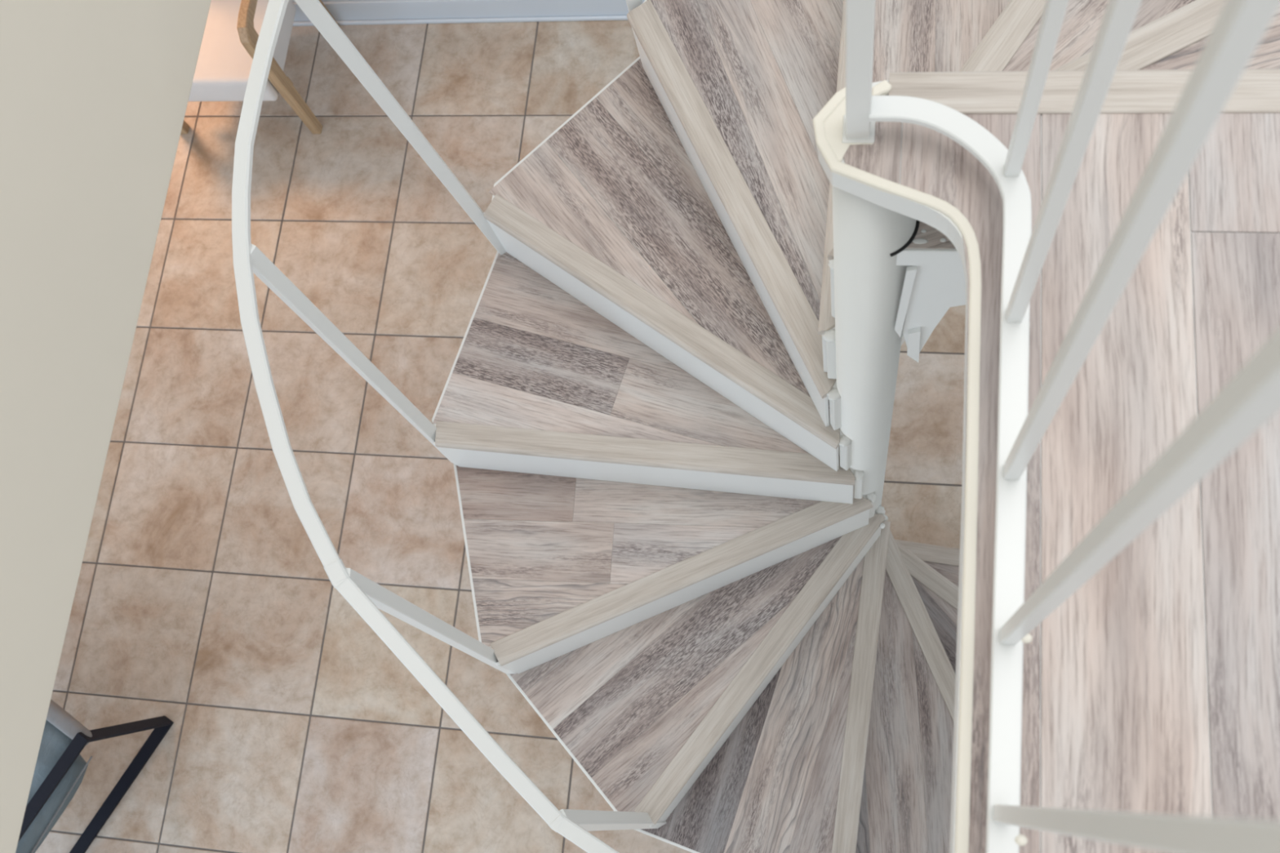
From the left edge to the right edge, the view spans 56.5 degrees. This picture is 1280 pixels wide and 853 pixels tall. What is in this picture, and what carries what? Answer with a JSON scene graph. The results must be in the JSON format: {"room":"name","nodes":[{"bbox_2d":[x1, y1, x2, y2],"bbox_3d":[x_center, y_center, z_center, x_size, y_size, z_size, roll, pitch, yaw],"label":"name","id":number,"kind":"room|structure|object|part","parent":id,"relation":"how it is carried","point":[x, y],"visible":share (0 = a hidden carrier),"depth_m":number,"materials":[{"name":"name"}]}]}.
{"room":"spiral staircase","nodes":[
{"label":"spiral staircase","id":0,"kind":"room"},
{"bbox_2d":[0,0,211,852],"bbox_3d":[-0.958,-1.069,0.709,0.146,2.550,5.800,3,73,11],"label":"wall","id":1,"kind":"structure","parent":0,"point":[95,94],"depth_m":1.57,"materials":[{"name":"beige paint"}]},
{"bbox_2d":[292,0,379,2],"bbox_3d":[-0.559,-2.016,3.561,6.600,2.400,0.118,3,73,11],"label":"wall","id":2,"kind":"structure","parent":0,"point":[293,1],"depth_m":4.70,"materials":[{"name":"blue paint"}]},
{"bbox_2d":[292,0,644,26],"bbox_3d":[-0.381,-1.616,4.613,6.600,0.125,0.025,3,73,11],"label":"baseboard","id":3,"kind":"structure","parent":2,"relation":"attached to","point":[381,11],"depth_m":4.67,"materials":[{"name":"white paint"}]},
{"bbox_3d":[-0.373,-1.595,4.660,6.600,0.020,0.013,3,73,11],"label":"shoe moulding","id":4,"kind":"part","parent":3,"relation":"part of","materials":[{"name":"white paint"}]},
{"bbox_2d":[35,20,965,852],"bbox_3d":[-0.575,0.537,4.097,6.600,0.100,4.700,3,73,11],"label":"floor","id":5,"kind":"structure","parent":0,"point":[204,602],"depth_m":4.24,"materials":[{"name":"beige tile"}]},
{"bbox_2d":[15,698,173,852],"bbox_3d":[-2.070,1.091,3.884,0.677,0.465,0.700,30,80,17],"label":"lounge chair","id":6,"kind":"object","parent":5,"relation":"on","point":[60,769],"visible":0.57,"depth_m":3.68,"materials":[{"name":"black metal"}]},
{"bbox_2d":[15,754,88,852],"bbox_3d":[-2.092,1.116,3.779,0.580,0.155,0.480,30,80,17],"label":"seat cushion","id":7,"kind":"object","parent":6,"relation":"on","point":[57,802],"depth_m":3.69,"materials":[{"name":"blue fabric"}]},
{"bbox_2d":[180,0,340,133],"bbox_3d":[-1.599,-1.502,4.430,0.615,0.800,0.517,3,73,11],"label":"armchair","id":8,"kind":"object","parent":5,"relation":"on","point":[233,28],"visible":0.43,"depth_m":4.39,"materials":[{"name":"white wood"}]},
{"bbox_3d":[-1.869,-1.491,4.553,0.040,0.648,0.462,3,73,11],"label":"arm frame","id":9,"kind":"part","parent":8,"relation":"part of","materials":[{"name":"brown wood"}]},
{"bbox_2d":[188,0,295,101],"bbox_3d":[-1.579,-1.434,4.474,0.495,0.140,0.415,3,73,11],"label":"seat cushion","id":10,"kind":"object","parent":8,"relation":"on","point":[223,68],"depth_m":4.39,"materials":[{"name":"beige fabric"}]},
{"bbox_3d":[-1.305,-1.465,4.448,0.040,0.648,0.462,3,73,11],"label":"arm frame","id":11,"kind":"part","parent":8,"relation":"part of","materials":[{"name":"brown wood"}]},
{"bbox_3d":[-1.281,-1.685,4.524,0.030,0.626,0.054,3,73,11],"label":"leg","id":12,"kind":"part","parent":8,"relation":"part of","materials":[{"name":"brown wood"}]},
{"bbox_2d":[231,0,1279,852],"bbox_3d":[0.444,0.004,2.357,1.983,3.162,1.980,3,73,11],"label":"spiral staircase","id":13,"kind":"structure","parent":5,"relation":"on","point":[662,416],"depth_m":2.58,"materials":[{"name":"white paint"}]},
{"bbox_3d":[0.275,-0.141,1.839,1.723,2.048,1.911,-20,71,3],"label":"handrail","id":14,"kind":"part","parent":13,"relation":"part of","materials":[{"name":"white metal"}]},
{"bbox_3d":[0.007,0.103,2.656,0.927,0.191,0.008,5,74,11],"label":"riser plate","id":15,"kind":"part","parent":13,"relation":"part of","materials":[{"name":"white metal"}]},
{"bbox_3d":[0.037,-0.185,2.520,0.781,0.190,0.490,3,73,11],"label":"riser plate","id":16,"kind":"part","parent":13,"relation":"part of","materials":[{"name":"white metal"}]},
{"bbox_3d":[0.109,0.385,2.771,0.916,0.191,0.008,-23,71,2],"label":"riser plate","id":17,"kind":"part","parent":13,"relation":"part of","materials":[{"name":"white metal"}]},
{"bbox_3d":[0.170,-0.419,2.350,0.441,0.190,0.802,3,73,11],"label":"riser plate","id":18,"kind":"part","parent":13,"relation":"part of","materials":[{"name":"beige wood"}]},
{"bbox_3d":[0.316,0.597,2.890,0.008,0.191,0.904,36,82,18],"label":"riser plate","id":19,"kind":"part","parent":13,"relation":"part of","materials":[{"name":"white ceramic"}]},
{"bbox_3d":[0.364,-0.558,2.139,0.008,0.191,0.911,4,74,11],"label":"riser plate","id":20,"kind":"part","parent":13,"relation":"part of","materials":[{"name":"white metal"}]},
{"bbox_3d":[0.623,-0.148,1.637,0.506,0.342,0.006,3,73,11],"label":"gusset plate","id":21,"kind":"part","parent":13,"relation":"part of","materials":[{"name":"white metal"}]},
{"bbox_2d":[813,68,1279,852],"bbox_3d":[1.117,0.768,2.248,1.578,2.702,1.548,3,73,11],"label":"landing platform","id":22,"kind":"object","parent":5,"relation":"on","point":[1154,686],"visible":0.85,"depth_m":1.16,"materials":[{"name":"beige wood"}]},
{"bbox_3d":[0.229,-0.332,1.313,0.058,0.003,0.092,3,73,11],"label":"corner plate","id":23,"kind":"part","parent":22,"relation":"part of","materials":[{"name":"white metal"}]},
{"bbox_2d":[841,0,1279,852],"bbox_3d":[0.177,0.191,0.656,0.195,0.950,1.480,3,73,11],"label":"guard railing","id":24,"kind":"object","parent":22,"relation":"on","point":[1251,398],"visible":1,"depth_m":0.81,"materials":[{"name":"white metal"}]},
{"bbox_3d":[0.163,-0.465,0.861,0.026,0.949,0.026,3,73,11],"label":"post","id":25,"kind":"part","parent":24,"relation":"part of","materials":[{"name":"white metal"}]},
{"bbox_3d":[0.257,0.339,1.050,0.165,0.010,1.434,3,73,11],"label":"rail","id":26,"kind":"part","parent":24,"relation":"part of","materials":[{"name":"white metal"}]}
]}

